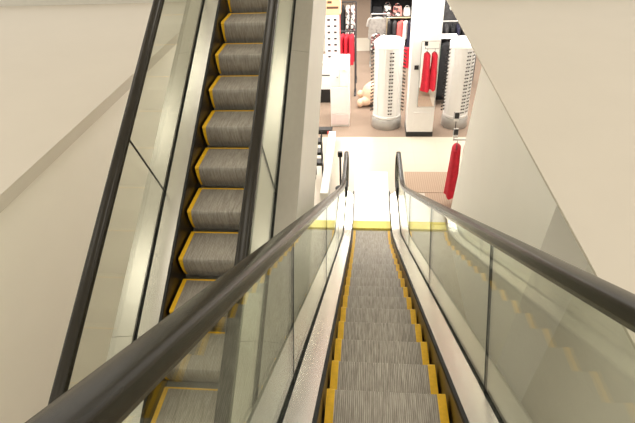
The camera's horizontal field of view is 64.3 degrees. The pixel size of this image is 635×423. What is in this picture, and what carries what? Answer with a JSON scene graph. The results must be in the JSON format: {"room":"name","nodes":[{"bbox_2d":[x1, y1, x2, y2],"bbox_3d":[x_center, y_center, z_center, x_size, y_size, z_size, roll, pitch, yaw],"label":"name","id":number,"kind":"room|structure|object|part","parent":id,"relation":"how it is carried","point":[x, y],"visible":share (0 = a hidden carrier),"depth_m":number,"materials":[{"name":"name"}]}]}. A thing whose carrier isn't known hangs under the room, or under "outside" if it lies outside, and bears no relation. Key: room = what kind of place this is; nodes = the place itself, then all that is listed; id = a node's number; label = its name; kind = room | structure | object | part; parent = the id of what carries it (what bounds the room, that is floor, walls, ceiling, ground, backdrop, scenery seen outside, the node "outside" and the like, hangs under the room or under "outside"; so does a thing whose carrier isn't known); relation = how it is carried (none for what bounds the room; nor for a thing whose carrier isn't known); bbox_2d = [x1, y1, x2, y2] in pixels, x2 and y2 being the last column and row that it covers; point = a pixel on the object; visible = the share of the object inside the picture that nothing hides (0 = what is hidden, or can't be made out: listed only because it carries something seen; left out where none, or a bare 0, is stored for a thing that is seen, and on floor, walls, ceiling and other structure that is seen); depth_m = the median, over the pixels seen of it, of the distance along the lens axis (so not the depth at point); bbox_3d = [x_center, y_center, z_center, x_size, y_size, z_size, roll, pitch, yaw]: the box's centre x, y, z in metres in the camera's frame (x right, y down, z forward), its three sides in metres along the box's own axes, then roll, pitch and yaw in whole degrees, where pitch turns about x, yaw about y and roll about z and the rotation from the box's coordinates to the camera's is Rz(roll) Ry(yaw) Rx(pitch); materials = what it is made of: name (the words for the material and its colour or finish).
{"room":"department store escalator","nodes":[
{"label":"department store escalator","id":0,"kind":"room"},
{"bbox_2d":[0,44,176,422],"bbox_3d":[-3.109,1.029,6.249,0.480,3.440,14.500,1,35,5],"label":"wall","id":1,"kind":"structure","parent":0,"point":[46,231],"depth_m":5.80,"materials":[{"name":"paint"}]},
{"bbox_2d":[0,2,185,212],"bbox_3d":[-5.695,-0.449,5.421,5.640,0.140,14.400,1,35,5],"label":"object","id":2,"kind":"structure","parent":1,"relation":"attached to","point":[62,67],"depth_m":7.57,"materials":[{"name":"paint"}]},
{"bbox_2d":[0,0,186,5],"bbox_3d":[-5.085,-4.716,11.284,5.640,0.570,0.150,1,35,5],"label":"trim","id":3,"kind":"structure","parent":1,"relation":"attached to","point":[2,2],"depth_m":11.28,"materials":[{"name":"paint"}]},
{"bbox_2d":[324,38,369,50],"bbox_3d":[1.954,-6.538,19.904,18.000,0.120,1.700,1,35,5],"label":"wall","id":4,"kind":"structure","parent":0,"point":[363,44],"depth_m":19.83,"materials":[{"name":"beige paint"}]},
{"bbox_2d":[370,0,412,46],"bbox_3d":[2.670,-7.142,18.336,1.500,2.600,0.550,1,35,5],"label":"shelf unit","id":5,"kind":"object","parent":4,"relation":"on","point":[403,3],"visible":0.23,"depth_m":18.32,"materials":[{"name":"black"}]},
{"bbox_2d":[372,4,382,15],"bbox_3d":[2.158,-7.280,18.201,0.400,0.402,0.286,1,35,5],"label":"handbag","id":6,"kind":"object","parent":5,"relation":"on","point":[376,9],"visible":0.85,"depth_m":18.13,"materials":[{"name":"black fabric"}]},
{"bbox_2d":[383,2,391,15],"bbox_3d":[2.515,-7.296,18.152,0.300,0.454,0.286,1,35,5],"label":"handbag","id":7,"kind":"object","parent":5,"relation":"on","point":[387,8],"visible":0.94,"depth_m":18.08,"materials":[{"name":"white leather"}]},
{"bbox_2d":[392,3,401,15],"bbox_3d":[2.874,-7.269,18.134,0.340,0.402,0.286,1,35,5],"label":"handbag","id":8,"kind":"object","parent":5,"relation":"on","point":[397,10],"visible":1,"depth_m":18.07,"materials":[{"name":"pink leather"}]},
{"bbox_2d":[403,5,410,15],"bbox_3d":[3.214,-7.232,18.125,0.260,0.324,0.286,1,35,5],"label":"handbag","id":9,"kind":"object","parent":5,"relation":"on","point":[406,12],"visible":1,"depth_m":18.07,"materials":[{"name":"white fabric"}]},
{"bbox_2d":[324,0,370,38],"bbox_3d":[2.491,-10.166,25.088,18.000,0.120,11.000,1,35,5],"label":"floor","id":10,"kind":"structure","parent":0,"point":[363,6],"depth_m":23.52,"materials":[{"name":"beige tile"}]},
{"bbox_2d":[314,137,466,320],"bbox_3d":[0.629,2.386,7.141,18.000,0.132,15.040,1,35,5],"label":"floor","id":11,"kind":"structure","parent":0,"point":[366,154],"depth_m":11.74,"materials":[{"name":"beige tile"}]},
{"bbox_2d":[48,0,326,422],"bbox_3d":[-0.869,-0.387,4.629,1.424,7.469,9.880,1,35,5],"label":"escalator","id":12,"kind":"object","parent":11,"relation":"on","point":[233,164],"visible":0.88,"depth_m":4.54,"materials":[{"name":"grey metal"}]},
{"bbox_3d":[-1.408,-1.308,4.135,0.084,5.351,9.226,1,35,5],"label":"handrail","id":13,"kind":"part","parent":12,"relation":"part of","materials":[{"name":"black rubber"}]},
{"bbox_3d":[-1.190,-0.256,4.844,0.010,5.742,9.200,1,35,5],"label":"skirt panel","id":14,"kind":"part","parent":12,"relation":"part of","materials":[{"name":"metal"}]},
{"bbox_3d":[-0.774,0.319,5.758,1.394,4.809,8.295,1,35,5],"label":"underside panel","id":15,"kind":"part","parent":12,"relation":"part of","materials":[{"name":"silver metal"}]},
{"bbox_3d":[-0.402,-1.293,4.042,0.084,5.351,9.226,1,35,5],"label":"handrail","id":16,"kind":"part","parent":12,"relation":"part of","materials":[{"name":"black rubber"}]},
{"bbox_2d":[316,131,323,175],"bbox_3d":[0.024,-1.256,11.368,0.184,1.100,0.224,1,35,5],"label":"wire stand","id":17,"kind":"object","parent":11,"relation":"on","point":[319,150],"visible":0.51,"depth_m":11.32,"materials":[{"name":"grey metal"}]},
{"bbox_2d":[320,131,335,201],"bbox_3d":[0.267,-1.123,11.895,0.170,0.260,2.950,1,35,5],"label":"plinth","id":18,"kind":"object","parent":11,"relation":"on","point":[327,172],"visible":0.86,"depth_m":11.57,"materials":[{"name":"white laminate"}]},
{"bbox_2d":[25,151,634,422],"bbox_3d":[0.624,-0.077,5.134,1.416,6.871,11.825,1,35,5],"label":"escalator","id":19,"kind":"object","parent":11,"relation":"on","point":[375,335],"visible":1,"depth_m":3.28,"materials":[{"name":"grey metal"}]},
{"bbox_3d":[0.053,-0.138,4.798,0.084,6.342,11.234,1,35,5],"label":"handrail","id":20,"kind":"part","parent":19,"relation":"part of","materials":[{"name":"black rubber"}]},
{"bbox_3d":[-0.025,0.451,4.094,0.012,2.039,2.557,1,35,5],"label":"glass panel","id":21,"kind":"part","parent":19,"relation":"part of","materials":[{"name":"clear glass"}]},
{"bbox_3d":[0.207,0.240,6.555,0.012,2.038,2.555,1,35,5],"label":"glass panel","id":22,"kind":"part","parent":19,"relation":"part of","materials":[{"name":"clear glass"}]},
{"bbox_3d":[0.228,0.640,5.079,0.010,5.790,10.800,1,35,5],"label":"skirt panel","id":23,"kind":"part","parent":19,"relation":"part of","materials":[{"name":"metal"}]},
{"bbox_3d":[0.406,0.063,8.665,0.012,1.701,1.936,1,35,5],"label":"glass panel","id":24,"kind":"part","parent":19,"relation":"part of","materials":[{"name":"clear glass"}]},
{"bbox_3d":[0.550,-0.473,10.122,0.012,0.945,1.153,1,35,5],"label":"glass panel","id":25,"kind":"part","parent":19,"relation":"part of","materials":[{"name":"clear glass"}]},
{"bbox_3d":[1.168,-0.350,10.928,0.742,0.040,1.959,1,35,5],"label":"landing plate","id":26,"kind":"part","parent":19,"relation":"part of","materials":[{"name":"metal"}]},
{"bbox_3d":[1.072,0.294,10.003,0.742,0.045,0.300,1,35,5],"label":"comb plate","id":27,"kind":"part","parent":19,"relation":"part of","materials":[{"name":"yellow metal"}]},
{"bbox_3d":[1.629,-0.457,10.021,0.012,0.945,1.153,1,35,5],"label":"glass panel","id":28,"kind":"part","parent":19,"relation":"part of","materials":[{"name":"clear glass"}]},
{"bbox_3d":[1.486,0.080,8.564,0.012,1.701,1.936,1,35,5],"label":"glass panel","id":29,"kind":"part","parent":19,"relation":"part of","materials":[{"name":"clear glass"}]},
{"bbox_3d":[1.286,0.256,6.454,0.012,2.038,2.555,1,35,5],"label":"glass panel","id":30,"kind":"part","parent":19,"relation":"part of","materials":[{"name":"clear glass"}]},
{"bbox_3d":[0.981,0.651,5.009,0.010,5.790,10.800,1,35,5],"label":"skirt panel","id":31,"kind":"part","parent":19,"relation":"part of","materials":[{"name":"metal"}]},
{"bbox_3d":[1.124,-0.122,4.698,0.084,6.342,11.234,1,35,5],"label":"handrail","id":32,"kind":"part","parent":19,"relation":"part of","materials":[{"name":"black rubber"}]},
{"bbox_2d":[335,151,342,189],"bbox_3d":[0.498,-0.889,10.963,0.240,0.920,0.240,1,35,5],"label":"bollard","id":33,"kind":"object","parent":11,"relation":"on","point":[340,153],"visible":0.66,"depth_m":10.88,"materials":[{"name":"black metal"}]},
{"bbox_3d":[0.500,-0.848,10.992,0.044,0.820,0.042,1,35,5],"label":"post","id":34,"kind":"part","parent":33,"relation":"part of","materials":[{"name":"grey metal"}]},
{"bbox_2d":[453,111,465,140],"bbox_3d":[3.051,-1.023,9.992,0.890,2.040,0.480,1,35,5],"label":"clothing rack","id":35,"kind":"object","parent":11,"relation":"on","point":[456,113],"visible":0.34,"depth_m":9.63,"materials":[{"name":"grey metal"}]},
{"bbox_2d":[444,141,460,199],"bbox_3d":[2.724,-0.879,10.132,0.264,1.268,0.440,7,36,13],"label":"dress","id":36,"kind":"object","parent":35,"relation":"hanging from","point":[453,168],"visible":0.94,"depth_m":10.01,"materials":[{"name":"fabric"}]},
{"bbox_2d":[318,51,481,136],"bbox_3d":[1.574,-3.979,16.247,18.000,0.120,7.260,1,35,5],"label":"floor","id":37,"kind":"structure","parent":0,"point":[360,123],"depth_m":14.44,"materials":[{"name":"beige tile"}]},
{"bbox_2d":[320,54,330,102],"bbox_3d":[0.345,-3.997,15.186,0.990,1.220,0.820,1,35,5],"label":"display cabinet","id":38,"kind":"object","parent":37,"relation":"on","point":[325,87],"depth_m":14.89,"materials":[{"name":"white laminate"}]},
{"bbox_2d":[325,15,340,60],"bbox_3d":[0.439,-4.968,14.384,0.415,1.280,0.363,1,35,5],"label":"tower","id":39,"kind":"object","parent":38,"relation":"on","point":[332,22],"visible":0.91,"depth_m":14.21,"materials":[{"name":"white laminate"}]},
{"bbox_2d":[326,0,340,14],"bbox_3d":[0.413,-5.656,13.867,0.460,0.420,0.326,1,35,5],"label":"sign box","id":40,"kind":"object","parent":39,"relation":"on","point":[333,7],"visible":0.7,"depth_m":13.74,"materials":[{"name":"yellow plastic"}]},
{"bbox_2d":[318,127,332,133],"bbox_3d":[0.212,-2.172,13.532,0.385,0.120,0.228,1,35,5],"label":"crate","id":41,"kind":"object","parent":37,"relation":"on","point":[325,130],"visible":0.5,"depth_m":13.46,"materials":[{"name":"black plastic"}]},
{"bbox_2d":[330,54,349,125],"bbox_3d":[0.624,-3.275,13.713,0.490,1.690,0.982,1,35,5],"label":"display cabinet","id":42,"kind":"object","parent":37,"relation":"on","point":[339,63],"visible":1,"depth_m":13.31,"materials":[{"name":"white laminate"}]},
{"bbox_3d":[0.444,-3.467,13.038,0.230,0.490,0.017,1,35,5],"label":"drawer","id":43,"kind":"part","parent":42,"relation":"part of","materials":[{"name":"white laminate"}]},
{"bbox_3d":[0.612,-2.493,13.703,0.470,0.300,0.017,1,35,5],"label":"drawer","id":44,"kind":"part","parent":42,"relation":"part of","materials":[{"name":"white wood"}]},
{"bbox_3d":[0.590,-2.936,13.395,0.470,0.740,0.017,1,35,5],"label":"door","id":45,"kind":"part","parent":42,"relation":"part of","materials":[{"name":"white laminate"}]},
{"bbox_3d":[0.683,-3.464,13.016,0.230,0.490,0.017,1,35,5],"label":"drawer","id":46,"kind":"part","parent":42,"relation":"part of","materials":[{"name":"white laminate"}]},
{"bbox_2d":[340,30,355,95],"bbox_3d":[0.887,-4.492,15.261,0.560,1.901,0.560,1,35,5],"label":"clothing rack","id":47,"kind":"object","parent":37,"relation":"on","point":[351,30],"visible":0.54,"depth_m":15.25,"materials":[{"name":"grey metal"}]},
{"bbox_2d":[340,33,344,53],"bbox_3d":[0.719,-4.921,14.970,0.183,0.868,0.550,7,36,13],"label":"blouse","id":48,"kind":"object","parent":47,"relation":"hanging from","point":[342,35],"visible":0.49,"depth_m":14.81,"materials":[{"name":"fabric"}]},
{"bbox_2d":[344,32,348,53],"bbox_3d":[0.866,-4.898,14.971,0.173,0.918,0.550,7,36,13],"label":"blouse","id":49,"kind":"object","parent":47,"relation":"hanging from","point":[346,37],"visible":0.66,"depth_m":14.77,"materials":[{"name":"fabric"}]},
{"bbox_2d":[349,32,354,64],"bbox_3d":[1.003,-4.880,14.980,0.187,0.969,0.550,7,36,13],"label":"blouse","id":50,"kind":"object","parent":47,"relation":"hanging from","point":[351,37],"visible":0.88,"depth_m":14.84,"materials":[{"name":"fabric"}]},
{"bbox_2d":[341,1,356,82],"bbox_3d":[0.919,-5.355,16.001,0.660,2.471,0.560,1,35,5],"label":"clothing rack","id":51,"kind":"object","parent":37,"relation":"on","point":[355,2],"visible":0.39,"depth_m":15.60,"materials":[{"name":"grey metal"}]},
{"bbox_2d":[340,3,344,34],"bbox_3d":[0.790,-5.883,15.640,0.216,1.178,0.550,2,35,7],"label":"blouse","id":52,"kind":"object","parent":51,"relation":"hanging from","point":[342,15],"visible":0.64,"depth_m":15.41,"materials":[{"name":"fabric"}]},
{"bbox_2d":[345,4,349,35],"bbox_3d":[0.947,-5.879,15.623,0.213,1.178,0.550,2,35,7],"label":"blouse","id":53,"kind":"object","parent":51,"relation":"hanging from","point":[347,10],"visible":0.79,"depth_m":15.40,"materials":[{"name":"white fabric"}]},
{"bbox_3d":[0.870,-6.351,15.309,0.600,0.042,0.044,1,35,5],"label":"rail","id":54,"kind":"part","parent":51,"relation":"part of","materials":[{"name":"grey metal"}]},
{"bbox_2d":[350,5,355,41],"bbox_3d":[1.089,-5.877,15.609,0.198,1.178,0.550,2,35,7],"label":"blouse","id":55,"kind":"object","parent":51,"relation":"hanging from","point":[352,8],"visible":0.77,"depth_m":15.40,"materials":[{"name":"white fabric"}]},
{"bbox_2d":[357,81,373,106],"bbox_3d":[1.738,-3.455,14.751,1.152,0.701,0.746,1,35,5],"label":"teddy bear","id":56,"kind":"object","parent":37,"relation":"on","point":[364,95],"visible":0.31,"depth_m":14.66},
{"bbox_2d":[369,13,389,67],"bbox_3d":[2.126,-5.896,17.335,0.660,1.741,0.560,1,35,5],"label":"clothing rack","id":57,"kind":"object","parent":37,"relation":"on","point":[371,13],"visible":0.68,"depth_m":16.92,"materials":[{"name":"grey metal"}]},
{"bbox_2d":[370,31,380,51],"bbox_3d":[1.953,-5.714,16.875,0.374,0.679,0.215,-8,35,-7],"label":"skirt","id":58,"kind":"object","parent":57,"relation":"hanging from","point":[376,35],"visible":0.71,"depth_m":16.75,"materials":[{"name":"multicoloured fabric"}]},
{"bbox_2d":[366,16,386,39],"bbox_3d":[2.029,-6.259,17.085,0.770,0.848,0.206,-2,35,1],"label":"shirt","id":59,"kind":"object","parent":57,"relation":"hanging from","point":[378,24],"visible":0.87,"depth_m":17.02,"materials":[{"name":"fabric"}]},
{"bbox_3d":[2.092,-6.593,16.851,0.600,0.042,0.044,1,35,5],"label":"rail","id":60,"kind":"part","parent":57,"relation":"part of","materials":[{"name":"grey metal"}]},
{"bbox_2d":[372,35,404,130],"bbox_3d":[1.828,-3.325,13.151,0.793,2.315,0.793,1,35,5],"label":"spinner","id":61,"kind":"object","parent":37,"relation":"on","point":[383,45],"visible":1,"depth_m":12.84,"materials":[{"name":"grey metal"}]},
{"bbox_2d":[386,17,411,34],"bbox_3d":[2.628,-5.316,16.341,0.860,1.881,0.560,1,35,5],"label":"clothing rack","id":62,"kind":"object","parent":37,"relation":"on","point":[387,17],"visible":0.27,"depth_m":15.83,"materials":[{"name":"metal"}]},
{"bbox_2d":[387,21,391,34],"bbox_3d":[2.293,-5.711,16.101,0.196,0.929,0.440,4,35,9],"label":"jacket","id":63,"kind":"object","parent":62,"relation":"hanging from","point":[389,26],"visible":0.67,"depth_m":15.89,"materials":[{"name":"fabric"}]},
{"bbox_2d":[392,20,396,35],"bbox_3d":[2.443,-5.695,16.101,0.199,0.967,0.440,4,35,9],"label":"jacket","id":64,"kind":"object","parent":62,"relation":"hanging from","point":[394,26],"visible":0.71,"depth_m":15.88,"materials":[{"name":"fabric"}]},
{"bbox_3d":[2.590,-6.071,15.817,0.800,0.042,0.044,1,35,5],"label":"rail","id":65,"kind":"part","parent":62,"relation":"part of","materials":[{"name":"metal"}]},
{"bbox_2d":[396,20,403,37],"bbox_3d":[2.626,-5.742,16.052,0.194,0.849,0.418,20,41,29],"label":"shirt","id":66,"kind":"object","parent":62,"relation":"hanging from","point":[400,23],"visible":0.64,"depth_m":15.90,"materials":[{"name":"fabric"}]},
{"bbox_2d":[402,20,407,39],"bbox_3d":[2.787,-5.802,15.978,0.197,0.679,0.330,10,37,18],"label":"shirt","id":67,"kind":"object","parent":62,"relation":"hanging from","point":[405,23],"visible":0.94,"depth_m":15.90,"materials":[{"name":"fabric"}]},
{"bbox_2d":[406,18,410,46],"bbox_3d":[2.935,-5.676,16.050,0.198,0.979,0.440,4,35,9],"label":"shirt","id":68,"kind":"object","parent":62,"relation":"hanging from","point":[409,21],"visible":0.67,"depth_m":15.90,"materials":[{"name":"fabric"}]},
{"bbox_2d":[404,123,432,136],"bbox_3d":[2.666,-2.193,13.378,0.680,0.130,0.660,1,35,5],"label":"plinth","id":69,"kind":"object","parent":37,"relation":"on","point":[408,134],"depth_m":13.12,"materials":[{"name":"black plastic"}]},
{"bbox_2d":[435,33,456,99],"bbox_3d":[3.513,-4.043,14.402,0.700,1.930,0.330,1,35,5],"label":"shelf unit","id":70,"kind":"object","parent":37,"relation":"on","point":[446,36],"visible":0.21,"depth_m":13.96,"materials":[{"name":"white laminate"}]},
{"bbox_2d":[436,39,449,96],"bbox_3d":[3.545,-3.999,14.109,0.374,1.629,0.194,7,36,13],"label":"dress","id":71,"kind":"object","parent":70,"relation":"hanging from","point":[446,46],"visible":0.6,"depth_m":14.05,"materials":[{"name":"fabric"}]},
{"bbox_2d":[441,36,475,129],"bbox_3d":[3.632,-3.291,12.999,0.680,2.285,0.680,1,35,5],"label":"spinner","id":72,"kind":"object","parent":37,"relation":"on","point":[459,45],"visible":0.9,"depth_m":12.74,"materials":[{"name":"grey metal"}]},
{"bbox_3d":[4.014,-4.772,15.353,1.260,2.001,0.560,1,35,5],"label":"clothing rack","id":73,"kind":"object","parent":37,"relation":"on","visible":0},
{"bbox_2d":[443,23,448,33],"bbox_3d":[3.821,-4.995,15.216,0.186,1.479,0.550,1,35,5],"label":"coat","id":74,"kind":"object","parent":73,"relation":"hanging from","point":[446,28],"visible":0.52,"depth_m":14.79,"materials":[{"name":"fabric"}]},
{"bbox_2d":[449,22,454,32],"bbox_3d":[3.998,-4.990,15.197,0.180,1.479,0.550,1,35,5],"label":"coat","id":75,"kind":"object","parent":73,"relation":"hanging from","point":[451,29],"visible":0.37,"depth_m":14.78,"materials":[{"name":"fabric"}]},
{"bbox_2d":[455,23,459,35],"bbox_3d":[4.168,-4.993,15.188,0.187,1.479,0.550,1,35,5],"label":"coat","id":76,"kind":"object","parent":73,"relation":"hanging from","point":[457,28],"visible":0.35,"depth_m":14.77,"materials":[{"name":"fabric"}]},
{"bbox_2d":[403,46,409,67],"bbox_3d":[2.667,-4.704,15.291,0.374,0.748,0.213,-11,36,-11],"label":"skirt","id":77,"kind":"object","parent":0,"point":[405,47],"visible":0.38,"depth_m":15.25,"materials":[{"name":"fabric"}]},
{"bbox_2d":[405,0,444,131],"bbox_3d":[2.593,-3.666,12.355,0.660,3.720,0.640,1,35,5],"label":"pillar","id":78,"kind":"structure","parent":0,"point":[427,15],"depth_m":11.78,"materials":[{"name":"white paint"}]},
{"bbox_2d":[417,40,440,106],"bbox_3d":[2.670,-3.286,12.171,0.430,1.630,0.022,1,34,5],"label":"mirror","id":79,"kind":"object","parent":78,"relation":"attached to","point":[430,50],"visible":1,"depth_m":12.14,"materials":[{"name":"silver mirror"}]},
{"bbox_2d":[436,47,440,94],"bbox_3d":[3.266,-4.001,14.132,0.374,1.629,0.209,-8,35,-7],"label":"dress","id":80,"kind":"object","parent":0,"point":[440,47],"visible":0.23,"depth_m":14.12,"materials":[{"name":"fabric"}]},
{"bbox_2d":[442,0,475,80],"bbox_3d":[4.210,-5.409,15.469,1.450,2.900,0.050,1,35,5],"label":"wall","id":81,"kind":"structure","parent":0,"point":[448,14],"depth_m":15.18,"materials":[{"name":"beige painted plaster"}]},
{"bbox_2d":[447,67,587,401],"bbox_3d":[3.571,0.124,6.974,2.580,3.555,4.470,1,35,5],"label":"wall","id":82,"kind":"structure","parent":0,"point":[499,185],"depth_m":5.95,"materials":[{"name":"paint"}]},
{"bbox_2d":[521,264,634,422],"bbox_3d":[3.363,3.141,2.645,2.100,3.555,7.300,1,35,5],"label":"wall","id":83,"kind":"structure","parent":0,"point":[585,373],"depth_m":4.79,"materials":[{"name":"paint"}]},
{"bbox_2d":[447,0,634,348],"bbox_3d":[5.221,-0.245,4.247,6.400,0.025,14.100,1,35,5],"label":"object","id":84,"kind":"structure","parent":83,"relation":"attached to","point":[562,72],"depth_m":5.96,"materials":[{"name":"paint"}]}
]}

